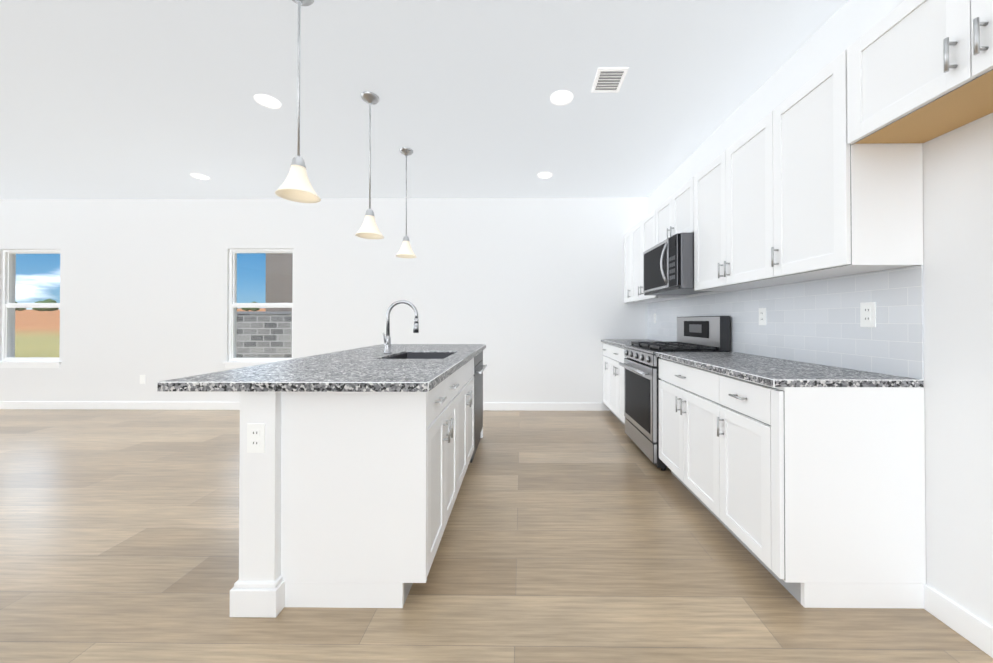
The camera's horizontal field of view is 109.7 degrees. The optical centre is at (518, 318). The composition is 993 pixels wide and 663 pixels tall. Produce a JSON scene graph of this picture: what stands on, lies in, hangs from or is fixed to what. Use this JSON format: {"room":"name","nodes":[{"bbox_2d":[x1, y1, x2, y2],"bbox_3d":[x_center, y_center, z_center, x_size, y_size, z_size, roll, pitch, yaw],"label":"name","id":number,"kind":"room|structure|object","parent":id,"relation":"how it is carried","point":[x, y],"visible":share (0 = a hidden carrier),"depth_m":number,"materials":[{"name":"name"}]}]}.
{"room":"kitchen","nodes":[
{"label":"kitchen","id":0,"kind":"room"},
{"bbox_2d":[0,197,647,410],"bbox_3d":[-3.257,-0.186,4.604,10.146,2.740,0.150,0,0,1],"label":"wall","id":1,"kind":"structure","parent":0,"point":[528,292],"depth_m":4.52,"materials":[{"name":"white paint"}]},
{"bbox_2d":[0,249,61,367],"bbox_3d":[-6.386,-0.129,4.590,0.870,1.555,0.122,0,0,1],"label":"window","id":2,"kind":"structure","parent":1,"relation":"in","point":[7,306],"depth_m":4.60,"materials":[{"name":"white"}]},
{"bbox_2d":[140,375,144,383],"bbox_3d":[-4.881,0.794,4.534,0.070,0.115,0.007,0,0,1],"label":"electrical outlet","id":3,"kind":"object","parent":1,"relation":"attached to","point":[142,379],"visible":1,"depth_m":4.53,"materials":[{"name":"white plastic"}]},
{"bbox_2d":[223,249,293,367],"bbox_3d":[-3.348,-0.129,4.561,0.925,1.555,0.122,0,0,1],"label":"window","id":4,"kind":"structure","parent":1,"relation":"in","point":[233,304],"depth_m":4.57,"materials":[{"name":"white"}]},
{"bbox_2d":[0,401,600,410],"bbox_3d":[-3.558,1.133,4.515,9.246,0.100,0.017,0,0,1],"label":"baseboard","id":5,"kind":"structure","parent":1,"relation":"attached to","point":[3,404],"depth_m":4.52,"materials":[{"name":"white wood"}]},
{"bbox_2d":[624,232,651,302],"bbox_3d":[1.510,-0.636,4.308,0.304,0.880,0.354,0,0,1],"label":"upper cabinet","id":6,"kind":"object","parent":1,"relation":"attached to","point":[626,235],"depth_m":4.40,"materials":[{"name":"white wood"}]},
{"bbox_2d":[0,0,848,199],"bbox_3d":[-3.296,-1.623,0.629,10.146,0.080,8.120,0,0,1],"label":"ceiling","id":7,"kind":"structure","parent":0,"point":[127,99],"depth_m":2.42,"materials":[{"name":"grey paint"}]},
{"bbox_2d":[190,173,209,179],"bbox_3d":[-3.498,-1.556,3.841,0.160,0.008,0.160,0,0,1],"label":"recessed light","id":8,"kind":"object","parent":7,"relation":"in","point":[200,176],"visible":0.96,"depth_m":3.83,"materials":[{"name":"white"}]},
{"bbox_2d":[254,94,280,108],"bbox_3d":[-1.810,-1.565,2.525,0.160,0.008,0.160,0,0,1],"label":"recessed light","id":9,"kind":"object","parent":7,"relation":"in","point":[267,101],"visible":1,"depth_m":2.52,"materials":[{"name":"white"}]},
{"bbox_2d":[275,0,320,202],"bbox_3d":[-1.058,-1.080,1.684,0.188,0.989,0.188,0,0,1],"label":"pendant light","id":10,"kind":"object","parent":7,"relation":"hanging from","point":[296,186],"visible":1,"depth_m":1.68,"materials":[{"name":"white glass"}]},
{"bbox_2d":[355,91,383,238],"bbox_3d":[-1.051,-1.075,2.474,0.188,0.989,0.188,0,0,1],"label":"pendant light","id":11,"kind":"object","parent":7,"relation":"hanging from","point":[368,229],"visible":1,"depth_m":2.46,"materials":[{"name":"white glass"}]},
{"bbox_2d":[396,147,415,257],"bbox_3d":[-1.043,-1.070,3.254,0.188,0.989,0.188,0,0,1],"label":"pendant light","id":12,"kind":"object","parent":7,"relation":"hanging from","point":[405,251],"visible":1,"depth_m":3.23,"materials":[{"name":"white glass"}]},
{"bbox_2d":[538,172,551,178],"bbox_3d":[0.292,-1.556,3.804,0.160,0.008,0.160,0,0,1],"label":"recessed light","id":13,"kind":"object","parent":7,"relation":"in","point":[544,175],"visible":1,"depth_m":3.80,"materials":[{"name":"white"}]},
{"bbox_2d":[550,90,572,104],"bbox_3d":[0.309,-1.565,2.484,0.160,0.008,0.160,0,0,1],"label":"recessed light","id":14,"kind":"object","parent":7,"relation":"in","point":[562,97],"visible":1,"depth_m":2.48,"materials":[{"name":"white"}]},
{"bbox_2d":[591,67,627,91],"bbox_3d":[0.598,-1.567,2.301,0.190,0.008,0.230,0,0,1],"label":"ceiling vent","id":15,"kind":"object","parent":7,"relation":"in","point":[608,79],"visible":1,"depth_m":2.29,"materials":[{"name":"white metal"}]},
{"bbox_2d":[0,409,992,662],"bbox_3d":[-3.296,1.187,0.610,10.146,0.060,8.120,0,0,1],"label":"floor","id":16,"kind":"structure","parent":0,"point":[584,537],"depth_m":1.61,"materials":[{"name":"brown wood"}]},
{"bbox_2d":[225,348,484,617],"bbox_3d":[-0.719,0.732,2.416,0.786,0.876,2.124,0,0,1],"label":"kitchen island","id":17,"kind":"object","parent":16,"relation":"on","point":[351,479],"depth_m":1.40,"materials":[{"name":"white wood"}]},
{"bbox_2d":[247,423,264,452],"bbox_3d":[-1.033,0.472,1.374,0.070,0.115,0.008,0,0,1],"label":"outlet","id":18,"kind":"object","parent":17,"relation":"attached to","point":[255,437],"visible":1,"depth_m":1.37,"materials":[{"name":"white plastic"}]},
{"bbox_2d":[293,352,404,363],"bbox_3d":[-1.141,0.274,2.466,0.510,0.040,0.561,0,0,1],"label":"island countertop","id":19,"kind":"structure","parent":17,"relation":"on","point":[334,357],"depth_m":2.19,"materials":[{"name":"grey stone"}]},
{"bbox_2d":[382,300,418,353],"bbox_3d":[-0.852,0.061,2.526,0.256,0.387,0.096,0,0,1],"label":"faucet","id":20,"kind":"object","parent":19,"relation":"on","point":[387,342],"visible":1,"depth_m":2.53,"materials":[{"name":"silver metal"}]},
{"bbox_2d":[384,353,453,358],"bbox_3d":[-0.676,0.368,2.461,0.414,0.203,0.554,0,0,1],"label":"sink","id":21,"kind":"object","parent":19,"relation":"in","point":[422,356],"visible":0.04,"depth_m":2.73,"materials":[{"name":"grey metal"}]},
{"bbox_2d":[469,351,486,462],"bbox_3d":[-0.625,0.739,3.138,0.646,0.870,0.596,0,0,1],"label":"dishwasher","id":22,"kind":"object","parent":17,"relation":"in","point":[479,367],"visible":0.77,"depth_m":3.08,"materials":[{"name":"silver metal"}]},
{"bbox_2d":[601,339,652,403],"bbox_3d":[1.372,0.742,4.299,0.577,0.882,0.355,0,0,1],"label":"base cabinet","id":23,"kind":"object","parent":16,"relation":"on","point":[602,340],"depth_m":4.39,"materials":[{"name":"white wood"}]},
{"bbox_2d":[605,343,688,424],"bbox_3d":[1.368,0.738,3.829,0.577,0.882,0.820,0,0,1],"label":"base cabinet","id":24,"kind":"object","parent":16,"relation":"on","point":[614,352],"depth_m":3.83,"materials":[{"name":"white wood"}]},
{"bbox_2d":[619,316,729,470],"bbox_3d":[1.294,0.579,3.040,0.653,1.190,0.752,0,0,1],"label":"range","id":25,"kind":"object","parent":16,"relation":"on","point":[640,364],"visible":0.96,"depth_m":2.86,"materials":[{"name":"silver metal"}]},
{"bbox_2d":[657,355,804,509],"bbox_3d":[1.352,0.727,2.218,0.577,0.882,0.877,0,0,1],"label":"base cabinet","id":26,"kind":"object","parent":16,"relation":"on","point":[684,382],"depth_m":2.19,"materials":[{"name":"white wood"}]},
{"bbox_2d":[709,367,925,608],"bbox_3d":[1.347,0.724,1.650,0.577,0.882,0.494,0,0,1],"label":"base cabinet","id":27,"kind":"object","parent":16,"relation":"on","point":[803,483],"depth_m":1.41,"materials":[{"name":"white wood"}]},
{"bbox_2d":[648,0,992,626],"bbox_3d":[1.702,-0.213,0.576,0.150,2.740,7.770,0,0,1],"label":"wall","id":28,"kind":"structure","parent":0,"point":[958,163],"depth_m":1.32,"materials":[{"name":"white paint"}]},
{"bbox_2d":[628,212,686,301],"bbox_3d":[1.505,-0.639,3.838,0.304,0.880,0.820,0,0,1],"label":"upper cabinet","id":29,"kind":"object","parent":28,"relation":"attached to","point":[640,236],"depth_m":3.92,"materials":[{"name":"white wood"}]},
{"bbox_2d":[652,178,691,246],"bbox_3d":[1.497,-0.872,3.047,0.304,0.426,0.764,0,0,1],"label":"upper cabinet","id":30,"kind":"object","parent":28,"relation":"attached to","point":[673,216],"depth_m":3.00,"materials":[{"name":"white wood"}]},
{"bbox_2d":[643,233,710,294],"bbox_3d":[1.403,-0.441,3.046,0.473,0.428,0.752,0,0,1],"label":"microwave","id":31,"kind":"object","parent":30,"relation":"attached to","point":[668,266],"visible":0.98,"depth_m":2.83,"materials":[{"name":"silver metal"}]},
{"bbox_2d":[692,122,795,290],"bbox_3d":[1.489,-0.650,2.216,0.304,0.880,0.896,0,0,1],"label":"upper cabinet","id":32,"kind":"object","parent":28,"relation":"attached to","point":[726,192],"depth_m":2.21,"materials":[{"name":"white wood"}]},
{"bbox_2d":[647,265,923,379],"bbox_3d":[1.643,0.026,2.942,0.007,0.461,3.073,0,0,1],"label":"backsplash","id":33,"kind":"structure","parent":28,"relation":"attached to","point":[815,321],"depth_m":1.84,"materials":[{"name":"tile"}]},
{"bbox_2d":[759,308,765,324],"bbox_3d":[1.629,-0.011,2.331,0.008,0.115,0.070,0,0,1],"label":"electrical outlet","id":34,"kind":"object","parent":33,"relation":"attached to","point":[762,316],"visible":1,"depth_m":2.32,"materials":[{"name":"white plastic"}]},
{"bbox_2d":[860,302,875,326],"bbox_3d":[1.623,-0.016,1.621,0.008,0.115,0.070,0,0,1],"label":"electrical outlet","id":35,"kind":"object","parent":33,"relation":"attached to","point":[867,314],"visible":1,"depth_m":1.62,"materials":[{"name":"white plastic"}]},
{"bbox_2d":[760,50,922,281],"bbox_3d":[1.484,-0.654,1.648,0.304,0.880,0.474,0,0,1],"label":"upper cabinet","id":36,"kind":"object","parent":28,"relation":"attached to","point":[795,187],"depth_m":1.50,"materials":[{"name":"white wood"}]},
{"bbox_2d":[847,0,992,144],"bbox_3d":[1.461,-0.901,1.022,0.337,0.395,0.780,0,0,1],"label":"upper cabinet","id":37,"kind":"object","parent":28,"relation":"attached to","point":[919,71],"visible":1,"depth_m":1.19,"materials":[{"name":"white painted wood"},{"name":"metal handles"},{"name":"raw wood underside"}]},
{"bbox_2d":[924,584,992,657],"bbox_3d":[1.604,1.096,-0.961,0.017,0.100,4.713,0,0,1],"label":"baseboard","id":38,"kind":"structure","parent":28,"relation":"attached to","point":[968,625],"depth_m":1.28,"materials":[{"name":"white wood"}]},
{"label":"outside","id":39,"kind":"structure","parent":0,"visible":0},
{"bbox_2d":[15,308,264,356],"bbox_3d":[2.021,-5.309,212.298,600.000,16.715,415.220,0,0,1],"label":"ground","id":40,"kind":"structure","parent":39,"point":[41,337],"depth_m":22.17,"materials":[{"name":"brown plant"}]},
{"bbox_2d":[15,299,259,310],"bbox_3d":[-111.494,-5.551,140.823,298.494,5.687,14.226,0,0,1],"label":"trees","id":41,"kind":"object","parent":40,"relation":"on","point":[54,309],"depth_m":136.96,"materials":[{"name":"green plant"}]},
{"bbox_2d":[236,253,292,357],"bbox_3d":[-1.844,-2.313,16.116,15.950,7.850,16.830,0,0,1],"label":"house","id":42,"kind":"structure","parent":40,"relation":"on","point":[262,319],"depth_m":7.75,"materials":[{"name":"grey brick"}]}
]}

